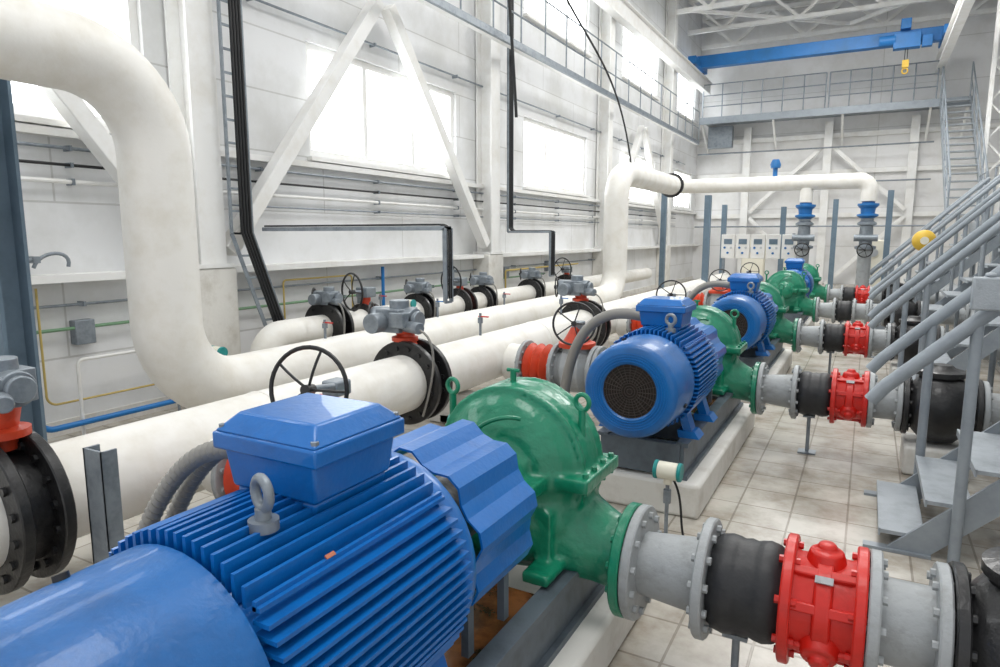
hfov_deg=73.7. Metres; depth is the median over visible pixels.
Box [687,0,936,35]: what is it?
roof truss
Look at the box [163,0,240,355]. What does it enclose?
steel column
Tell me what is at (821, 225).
conduit
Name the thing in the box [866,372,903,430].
spool
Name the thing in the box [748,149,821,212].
diagonal brace
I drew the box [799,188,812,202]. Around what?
pipe
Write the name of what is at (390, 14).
diagonal brace
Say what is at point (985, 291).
junction box
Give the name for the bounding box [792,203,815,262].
valve riser
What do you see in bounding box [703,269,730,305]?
valve
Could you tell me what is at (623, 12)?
beam
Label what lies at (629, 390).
grille
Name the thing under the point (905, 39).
crane
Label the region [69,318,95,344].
junction box
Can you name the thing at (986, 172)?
railing
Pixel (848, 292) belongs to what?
expansion joint
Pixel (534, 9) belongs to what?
window
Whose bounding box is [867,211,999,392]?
stair
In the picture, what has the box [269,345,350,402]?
valve
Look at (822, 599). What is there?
valve
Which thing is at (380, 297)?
air cock
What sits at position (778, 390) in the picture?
spool
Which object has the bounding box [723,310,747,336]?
grille
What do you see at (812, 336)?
spool
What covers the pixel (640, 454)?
bedplate
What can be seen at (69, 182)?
conduit
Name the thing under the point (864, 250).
valve riser
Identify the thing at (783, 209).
steel post
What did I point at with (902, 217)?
diagonal brace
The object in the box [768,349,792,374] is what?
concrete plinth
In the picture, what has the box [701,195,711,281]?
steel post
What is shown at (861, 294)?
valve
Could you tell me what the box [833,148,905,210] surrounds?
diagonal brace
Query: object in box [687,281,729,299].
conduit
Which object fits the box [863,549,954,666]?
spool
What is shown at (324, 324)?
air cock
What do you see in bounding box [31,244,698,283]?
trim
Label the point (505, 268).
junction box
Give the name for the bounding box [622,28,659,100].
window
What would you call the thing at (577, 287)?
valve
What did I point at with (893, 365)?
concrete block
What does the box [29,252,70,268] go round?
faucet
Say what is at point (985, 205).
stair
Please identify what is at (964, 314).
spool
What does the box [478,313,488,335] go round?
air cock
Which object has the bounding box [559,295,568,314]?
air cock
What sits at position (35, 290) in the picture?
pipe
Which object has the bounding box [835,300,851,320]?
expansion joint
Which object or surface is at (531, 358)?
expansion joint
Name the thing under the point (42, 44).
pipe
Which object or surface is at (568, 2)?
cable
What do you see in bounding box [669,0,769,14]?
roof truss
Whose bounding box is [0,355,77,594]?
valve
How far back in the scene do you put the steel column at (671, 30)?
19.79 m
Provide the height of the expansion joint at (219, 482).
0.440 m
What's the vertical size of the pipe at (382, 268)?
0.700 m
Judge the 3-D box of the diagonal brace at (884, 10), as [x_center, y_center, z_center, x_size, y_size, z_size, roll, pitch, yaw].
[11.615,-9.236,18.141,0.100,0.100,5.374,-2,9,-16]
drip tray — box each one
[444,584,533,666]
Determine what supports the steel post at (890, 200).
on the floor
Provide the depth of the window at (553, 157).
13.47 m
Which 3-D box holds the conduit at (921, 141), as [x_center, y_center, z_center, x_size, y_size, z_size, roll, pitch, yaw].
[10.011,-6.027,21.751,7.000,0.050,0.050,5,10,28]
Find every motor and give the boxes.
[0,393,476,666]
[585,296,718,439]
[711,273,776,355]
[784,258,813,297]
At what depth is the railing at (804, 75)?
21.32 m
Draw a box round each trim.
[15,123,696,213]
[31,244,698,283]
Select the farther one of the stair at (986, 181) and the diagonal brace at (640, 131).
the diagonal brace at (640, 131)
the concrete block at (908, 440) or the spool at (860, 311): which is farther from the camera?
the spool at (860, 311)
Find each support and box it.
[429,390,474,422]
[722,634,747,666]
[797,414,815,454]
[826,351,834,373]
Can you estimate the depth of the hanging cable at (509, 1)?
10.03 m
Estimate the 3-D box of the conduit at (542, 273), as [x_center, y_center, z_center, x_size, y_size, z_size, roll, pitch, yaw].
[-1.543,-0.552,8.846,0.094,0.044,10.000,5,10,28]
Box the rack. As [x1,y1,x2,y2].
[721,233,796,272]
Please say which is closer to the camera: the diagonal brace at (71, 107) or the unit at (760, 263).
the diagonal brace at (71, 107)
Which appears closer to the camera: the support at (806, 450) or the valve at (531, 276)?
the support at (806, 450)
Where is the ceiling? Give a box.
[694,0,799,14]
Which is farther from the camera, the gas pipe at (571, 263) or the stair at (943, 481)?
the gas pipe at (571, 263)
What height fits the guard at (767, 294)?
0.600 m
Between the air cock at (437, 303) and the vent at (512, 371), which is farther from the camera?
the air cock at (437, 303)
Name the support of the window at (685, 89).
in the wall at (81, 222)
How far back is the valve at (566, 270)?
12.18 m
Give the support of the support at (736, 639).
on the floor
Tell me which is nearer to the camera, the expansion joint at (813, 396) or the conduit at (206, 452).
the conduit at (206, 452)
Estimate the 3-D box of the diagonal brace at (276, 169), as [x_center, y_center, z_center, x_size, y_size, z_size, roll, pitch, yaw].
[-2.061,-2.406,7.258,0.150,3.038,2.490,5,10,28]
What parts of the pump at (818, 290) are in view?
volute casing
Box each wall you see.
[14,0,702,422]
[692,0,999,284]
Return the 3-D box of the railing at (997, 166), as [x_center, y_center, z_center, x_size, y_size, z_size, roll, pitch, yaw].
[9.009,-2.573,11.948,0.040,1.018,1.990,5,10,28]
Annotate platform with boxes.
[968,220,999,276]
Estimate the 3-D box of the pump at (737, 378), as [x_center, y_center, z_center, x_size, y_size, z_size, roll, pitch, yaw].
[1.584,0.170,5.257,0.927,0.865,0.880,5,10,28]
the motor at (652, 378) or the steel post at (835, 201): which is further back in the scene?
the steel post at (835, 201)
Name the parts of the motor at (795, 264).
terminal box lid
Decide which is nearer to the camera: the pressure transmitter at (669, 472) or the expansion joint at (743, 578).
the expansion joint at (743, 578)
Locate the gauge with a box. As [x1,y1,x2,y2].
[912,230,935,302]
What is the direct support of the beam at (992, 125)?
attached to the wall at (975, 41)
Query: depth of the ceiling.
22.17 m
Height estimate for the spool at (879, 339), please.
0.400 m
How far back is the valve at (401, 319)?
4.96 m
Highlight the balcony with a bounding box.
[700,96,972,153]
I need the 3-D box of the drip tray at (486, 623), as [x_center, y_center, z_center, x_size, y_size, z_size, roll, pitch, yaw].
[-0.170,0.950,2.136,0.400,0.100,0.500,5,10,28]
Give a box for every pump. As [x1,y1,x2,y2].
[433,368,641,617]
[691,300,760,413]
[759,282,798,351]
[764,267,816,321]
[786,263,827,302]
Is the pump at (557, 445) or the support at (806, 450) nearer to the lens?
the pump at (557, 445)
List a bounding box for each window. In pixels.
[11,0,139,133]
[305,42,452,179]
[522,117,589,197]
[523,0,592,57]
[620,150,654,206]
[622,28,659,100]
[673,169,692,211]
[677,73,696,124]
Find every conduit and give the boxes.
[17,141,675,214]
[19,159,675,218]
[21,176,675,222]
[34,259,594,309]
[36,272,544,333]
[136,440,227,530]
[164,459,222,519]
[232,204,674,226]
[246,0,684,164]
[560,308,640,392]
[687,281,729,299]
[694,225,924,227]
[698,141,933,155]
[876,178,930,181]
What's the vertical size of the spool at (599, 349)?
0.440 m
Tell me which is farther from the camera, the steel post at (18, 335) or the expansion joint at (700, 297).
the expansion joint at (700, 297)
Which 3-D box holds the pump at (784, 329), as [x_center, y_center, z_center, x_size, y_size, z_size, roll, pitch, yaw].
[3.075,-0.225,7.946,0.927,0.865,0.880,5,10,28]
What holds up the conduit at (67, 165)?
attached to the wall at (81, 222)
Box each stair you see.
[863,265,999,562]
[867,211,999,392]
[868,174,999,332]
[868,187,999,357]
[870,177,990,287]
[939,61,988,217]
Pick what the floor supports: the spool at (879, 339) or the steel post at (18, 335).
the steel post at (18, 335)
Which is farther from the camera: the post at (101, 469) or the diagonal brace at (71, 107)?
the diagonal brace at (71, 107)
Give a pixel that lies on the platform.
(972, 225)
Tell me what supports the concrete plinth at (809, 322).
on the floor
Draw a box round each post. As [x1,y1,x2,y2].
[0,79,47,441]
[82,444,124,563]
[658,194,666,288]
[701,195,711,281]
[719,205,727,273]
[777,207,786,271]
[828,199,838,288]
[881,190,894,279]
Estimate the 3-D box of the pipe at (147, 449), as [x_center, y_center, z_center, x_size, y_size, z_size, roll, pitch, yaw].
[1.099,-0.109,8.310,0.440,0.440,17.500,5,10,28]
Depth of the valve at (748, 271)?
13.56 m
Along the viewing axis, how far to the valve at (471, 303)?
8.99 m
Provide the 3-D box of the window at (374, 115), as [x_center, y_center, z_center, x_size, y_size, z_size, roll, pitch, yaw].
[-1.439,-2.813,8.859,0.210,1.310,3.200,5,10,28]
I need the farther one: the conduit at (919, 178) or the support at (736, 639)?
the conduit at (919, 178)
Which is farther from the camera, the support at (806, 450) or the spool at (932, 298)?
the spool at (932, 298)
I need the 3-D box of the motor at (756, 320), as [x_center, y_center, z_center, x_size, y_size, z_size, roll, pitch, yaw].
[2.449,-0.204,6.791,0.620,0.790,1.052,5,10,28]
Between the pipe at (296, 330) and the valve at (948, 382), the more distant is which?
the pipe at (296, 330)
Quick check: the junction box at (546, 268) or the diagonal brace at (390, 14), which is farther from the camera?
the junction box at (546, 268)
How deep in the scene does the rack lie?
15.31 m
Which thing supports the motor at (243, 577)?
on the bedplate at (538, 625)
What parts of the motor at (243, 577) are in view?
terminal box lid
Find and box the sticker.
[324,550,335,558]
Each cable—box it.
[508,0,517,117]
[566,0,631,162]
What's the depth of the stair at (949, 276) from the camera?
10.95 m
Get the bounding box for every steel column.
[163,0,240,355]
[473,0,502,289]
[592,7,615,275]
[655,0,678,287]
[737,127,751,272]
[815,121,833,283]
[900,115,920,283]
[979,0,999,262]
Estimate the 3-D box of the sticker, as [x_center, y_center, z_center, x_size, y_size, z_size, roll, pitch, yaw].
[-0.337,0.440,1.324,0.009,0.008,0.025,5,10,28]
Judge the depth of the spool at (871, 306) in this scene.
9.97 m
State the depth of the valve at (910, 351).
7.09 m
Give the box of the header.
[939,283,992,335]
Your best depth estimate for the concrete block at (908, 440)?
4.49 m
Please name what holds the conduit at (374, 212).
attached to the wall at (81, 222)
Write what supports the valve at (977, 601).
on the concrete block
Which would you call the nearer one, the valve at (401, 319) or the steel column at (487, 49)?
the valve at (401, 319)
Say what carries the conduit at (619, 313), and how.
attached to the motor at (652, 378)
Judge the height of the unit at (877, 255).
1.500 m
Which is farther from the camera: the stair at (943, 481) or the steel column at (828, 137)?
the steel column at (828, 137)
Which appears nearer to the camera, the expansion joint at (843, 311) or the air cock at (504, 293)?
the air cock at (504, 293)
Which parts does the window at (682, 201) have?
pane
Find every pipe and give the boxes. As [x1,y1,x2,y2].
[0,0,877,408]
[0,273,728,566]
[34,289,154,405]
[46,276,692,438]
[46,399,175,432]
[76,350,135,434]
[250,268,651,351]
[282,275,352,318]
[381,267,384,305]
[505,263,578,287]
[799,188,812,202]
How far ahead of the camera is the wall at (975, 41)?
21.63 m
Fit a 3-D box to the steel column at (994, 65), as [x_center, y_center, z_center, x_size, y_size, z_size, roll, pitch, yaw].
[12.007,-5.245,16.089,0.440,8.900,0.160,5,10,28]
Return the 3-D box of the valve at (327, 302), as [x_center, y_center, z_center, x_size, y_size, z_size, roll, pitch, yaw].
[-1.772,-0.088,6.864,0.587,0.783,0.284,5,10,28]
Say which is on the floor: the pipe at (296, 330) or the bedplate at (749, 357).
the pipe at (296, 330)
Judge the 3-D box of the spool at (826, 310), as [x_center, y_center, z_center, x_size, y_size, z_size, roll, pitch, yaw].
[5.077,-0.364,10.389,0.296,0.400,0.400,5,10,28]
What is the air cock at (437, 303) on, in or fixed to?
on the pipe at (42, 44)
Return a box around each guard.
[392,419,537,658]
[690,317,726,402]
[759,289,778,335]
[792,270,808,293]
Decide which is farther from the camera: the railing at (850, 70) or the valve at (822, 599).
the railing at (850, 70)
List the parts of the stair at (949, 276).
post, post, handrail, handrail, post, post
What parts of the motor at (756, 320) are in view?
terminal box lid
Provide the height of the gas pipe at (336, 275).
0.430 m
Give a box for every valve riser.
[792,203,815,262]
[852,201,879,310]
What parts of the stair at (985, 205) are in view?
post, post, handrail, handrail, post, post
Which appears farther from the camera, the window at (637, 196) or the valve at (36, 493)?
the window at (637, 196)
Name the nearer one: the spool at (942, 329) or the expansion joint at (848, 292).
the spool at (942, 329)
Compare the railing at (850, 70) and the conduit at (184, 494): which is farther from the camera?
the railing at (850, 70)
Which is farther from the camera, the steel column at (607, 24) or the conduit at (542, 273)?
the steel column at (607, 24)
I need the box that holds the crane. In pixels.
[688,17,948,74]
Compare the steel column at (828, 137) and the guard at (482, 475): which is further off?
the steel column at (828, 137)
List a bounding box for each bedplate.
[444,555,604,666]
[598,392,743,480]
[739,338,784,369]
[784,312,809,322]
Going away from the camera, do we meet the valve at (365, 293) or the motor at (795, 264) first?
the valve at (365, 293)
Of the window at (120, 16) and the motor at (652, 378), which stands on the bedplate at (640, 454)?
the motor at (652, 378)
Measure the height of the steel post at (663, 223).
3.000 m
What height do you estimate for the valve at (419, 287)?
0.783 m
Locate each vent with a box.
[507,368,519,380]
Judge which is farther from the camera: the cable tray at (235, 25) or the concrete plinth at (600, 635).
the cable tray at (235, 25)
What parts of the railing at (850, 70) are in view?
post, post, post, rail, rail, rail, post, post, post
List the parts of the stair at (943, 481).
post, handrail, handrail, post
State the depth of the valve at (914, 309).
9.71 m
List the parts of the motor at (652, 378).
terminal box lid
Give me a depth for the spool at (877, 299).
12.63 m
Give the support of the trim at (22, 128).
attached to the wall at (81, 222)
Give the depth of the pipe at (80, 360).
5.35 m
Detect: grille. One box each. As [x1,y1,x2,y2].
[603,364,656,417]
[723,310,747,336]
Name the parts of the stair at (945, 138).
post, post, post, rail, post, post, handrail, post, post, post, post, rail, post, handrail, post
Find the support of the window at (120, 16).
in the wall at (81, 222)
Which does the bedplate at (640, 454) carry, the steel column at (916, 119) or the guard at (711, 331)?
the guard at (711, 331)
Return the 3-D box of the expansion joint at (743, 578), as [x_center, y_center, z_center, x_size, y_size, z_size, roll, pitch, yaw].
[0.819,0.838,2.205,0.220,0.324,0.324,5,10,28]
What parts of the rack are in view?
rack leg, panel, panel, panel, panel, panel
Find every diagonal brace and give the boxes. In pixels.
[38,86,117,184]
[225,0,384,255]
[381,4,489,247]
[628,125,644,163]
[642,127,666,239]
[685,7,849,25]
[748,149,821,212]
[748,217,766,238]
[824,215,905,283]
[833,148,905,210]
[850,5,903,25]
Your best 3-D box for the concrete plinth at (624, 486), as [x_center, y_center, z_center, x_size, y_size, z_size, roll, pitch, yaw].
[1.330,0.802,4.857,0.700,0.200,2.140,5,10,28]
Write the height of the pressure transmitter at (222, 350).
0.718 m
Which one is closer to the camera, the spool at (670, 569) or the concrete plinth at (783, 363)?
the spool at (670, 569)
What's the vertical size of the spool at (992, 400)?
0.400 m
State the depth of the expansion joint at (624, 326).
8.58 m
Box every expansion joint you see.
[201,438,238,498]
[502,340,552,379]
[616,308,642,335]
[678,291,704,304]
[704,533,784,644]
[796,371,831,416]
[822,323,845,351]
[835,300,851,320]
[842,287,855,301]
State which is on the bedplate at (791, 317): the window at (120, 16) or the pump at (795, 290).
the pump at (795, 290)
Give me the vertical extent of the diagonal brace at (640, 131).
3.038 m
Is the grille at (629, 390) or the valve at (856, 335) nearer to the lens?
the grille at (629, 390)
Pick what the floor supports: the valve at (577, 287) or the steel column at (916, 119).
the steel column at (916, 119)
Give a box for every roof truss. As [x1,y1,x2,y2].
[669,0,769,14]
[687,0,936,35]
[701,0,996,50]
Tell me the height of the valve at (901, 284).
0.540 m
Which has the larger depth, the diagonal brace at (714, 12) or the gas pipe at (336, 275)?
the diagonal brace at (714, 12)
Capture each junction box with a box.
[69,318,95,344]
[503,267,508,277]
[544,261,548,270]
[970,273,999,310]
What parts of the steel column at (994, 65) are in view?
column leg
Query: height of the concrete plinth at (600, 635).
0.200 m
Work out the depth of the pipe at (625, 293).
5.83 m
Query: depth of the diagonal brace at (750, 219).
22.86 m
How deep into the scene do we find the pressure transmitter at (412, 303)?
7.38 m
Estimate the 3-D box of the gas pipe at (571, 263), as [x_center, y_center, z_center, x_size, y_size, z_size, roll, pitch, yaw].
[0.885,-1.110,12.999,0.032,0.416,3.316,5,10,28]
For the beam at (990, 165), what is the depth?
21.64 m
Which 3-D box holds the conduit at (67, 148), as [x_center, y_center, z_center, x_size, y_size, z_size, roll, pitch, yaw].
[-0.340,-2.276,10.807,0.094,0.044,25.000,5,10,28]
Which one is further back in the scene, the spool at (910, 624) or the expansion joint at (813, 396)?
the expansion joint at (813, 396)
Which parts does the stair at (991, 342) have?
post, post, handrail, handrail, post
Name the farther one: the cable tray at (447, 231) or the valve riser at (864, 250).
the valve riser at (864, 250)
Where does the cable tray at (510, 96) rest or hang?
attached to the steel column at (487, 49)
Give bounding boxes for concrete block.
[889,361,896,373]
[899,432,969,481]
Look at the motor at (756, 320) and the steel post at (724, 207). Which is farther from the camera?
the steel post at (724, 207)
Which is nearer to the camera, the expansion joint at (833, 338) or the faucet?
the faucet
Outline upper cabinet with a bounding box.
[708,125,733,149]
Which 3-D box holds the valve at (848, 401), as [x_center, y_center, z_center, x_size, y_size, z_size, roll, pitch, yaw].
[2.508,0.456,4.786,0.259,0.406,0.400,5,10,28]
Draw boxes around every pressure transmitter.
[212,345,227,355]
[408,299,415,306]
[652,459,683,534]
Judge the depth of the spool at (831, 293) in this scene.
12.98 m
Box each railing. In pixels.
[702,72,827,117]
[828,60,939,107]
[974,171,988,221]
[990,164,999,217]
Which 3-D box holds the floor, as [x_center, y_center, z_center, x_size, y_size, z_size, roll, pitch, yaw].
[4.323,0.182,10.456,9.450,0.200,28.250,5,10,28]
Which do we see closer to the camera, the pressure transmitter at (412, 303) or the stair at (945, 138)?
the pressure transmitter at (412, 303)
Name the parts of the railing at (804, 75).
post, post, post, post, rail, rail, rail, post, post, post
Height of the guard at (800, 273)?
0.600 m
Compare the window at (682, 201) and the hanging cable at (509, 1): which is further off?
the window at (682, 201)
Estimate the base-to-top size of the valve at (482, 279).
0.783 m
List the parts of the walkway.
post, post, post, post, post, rail, post, post, rail, post, post, post, post, post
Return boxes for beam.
[593,0,712,96]
[696,211,993,218]
[698,163,998,178]
[699,122,999,146]
[935,0,974,74]
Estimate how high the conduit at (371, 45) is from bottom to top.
0.044 m
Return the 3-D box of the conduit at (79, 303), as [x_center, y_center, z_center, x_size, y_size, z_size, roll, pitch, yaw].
[-1.784,-0.676,8.384,0.094,0.040,19.000,5,10,28]
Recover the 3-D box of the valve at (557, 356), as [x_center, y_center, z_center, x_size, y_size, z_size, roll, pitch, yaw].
[0.665,0.122,5.726,0.446,0.833,0.498,5,10,28]
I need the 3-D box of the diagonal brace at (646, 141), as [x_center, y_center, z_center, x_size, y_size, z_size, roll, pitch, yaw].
[4.377,-4.111,18.863,0.150,3.038,2.490,5,10,28]
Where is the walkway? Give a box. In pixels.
[417,0,699,144]
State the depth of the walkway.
11.84 m
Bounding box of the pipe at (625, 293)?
[46,276,692,438]
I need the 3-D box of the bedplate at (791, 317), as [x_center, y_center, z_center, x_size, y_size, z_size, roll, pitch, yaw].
[4.843,-0.339,11.180,0.550,0.220,2.000,5,10,28]
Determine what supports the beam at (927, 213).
attached to the wall at (975, 41)
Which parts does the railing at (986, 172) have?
post, post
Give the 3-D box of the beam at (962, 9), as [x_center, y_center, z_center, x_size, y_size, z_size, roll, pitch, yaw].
[6.468,-6.212,7.951,0.200,0.480,27.600,5,10,28]
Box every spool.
[591,346,606,363]
[618,504,725,640]
[756,362,801,418]
[796,318,825,353]
[815,297,836,322]
[826,284,843,302]
[851,298,869,323]
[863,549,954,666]
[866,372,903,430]
[867,323,891,357]
[868,299,884,325]
[869,286,881,303]
[910,288,947,303]
[920,301,969,324]
[940,326,999,367]
[982,381,999,430]
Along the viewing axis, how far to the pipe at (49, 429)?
5.48 m
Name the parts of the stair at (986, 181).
post, post, post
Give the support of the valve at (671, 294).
attached to the expansion joint at (624, 326)
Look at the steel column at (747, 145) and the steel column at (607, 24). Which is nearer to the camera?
the steel column at (607, 24)
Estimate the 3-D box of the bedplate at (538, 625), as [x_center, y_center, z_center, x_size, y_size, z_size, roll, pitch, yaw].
[-0.180,0.992,2.125,0.550,0.220,2.000,5,10,28]
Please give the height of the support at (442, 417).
0.270 m
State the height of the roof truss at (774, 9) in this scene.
1.070 m
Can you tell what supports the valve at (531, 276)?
attached to the pipe at (296, 330)
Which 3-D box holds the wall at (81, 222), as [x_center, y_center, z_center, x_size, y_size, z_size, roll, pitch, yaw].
[0.230,-4.774,11.854,0.250,9.200,28.000,5,10,28]
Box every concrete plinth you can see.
[509,565,634,666]
[599,403,754,518]
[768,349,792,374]
[803,317,814,325]
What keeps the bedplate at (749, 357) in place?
on the concrete plinth at (783, 363)
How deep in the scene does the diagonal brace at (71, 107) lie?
5.17 m
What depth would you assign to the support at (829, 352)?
7.62 m
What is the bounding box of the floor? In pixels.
[0,279,999,666]
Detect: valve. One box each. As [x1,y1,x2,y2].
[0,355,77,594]
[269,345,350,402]
[305,286,354,335]
[341,272,378,311]
[363,299,452,424]
[404,278,436,318]
[441,266,477,311]
[469,272,497,306]
[518,267,545,297]
[546,301,598,392]
[554,275,610,345]
[555,257,571,280]
[656,280,686,296]
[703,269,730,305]
[740,262,759,272]
[771,533,869,666]
[827,368,869,426]
[842,321,869,357]
[855,285,869,303]
[881,283,903,301]
[884,295,920,326]
[889,316,940,363]
[899,363,984,442]
[948,546,999,666]
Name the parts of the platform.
leg, leg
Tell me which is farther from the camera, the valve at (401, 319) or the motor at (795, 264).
the motor at (795, 264)
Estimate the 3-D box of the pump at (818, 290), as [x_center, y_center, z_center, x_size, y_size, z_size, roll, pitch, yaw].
[6.059,-1.015,13.323,0.927,0.865,0.880,5,10,28]
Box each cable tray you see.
[216,0,284,326]
[262,223,453,303]
[507,0,554,276]
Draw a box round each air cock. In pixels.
[322,319,332,338]
[378,294,386,305]
[435,298,442,316]
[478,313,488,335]
[502,292,509,304]
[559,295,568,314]

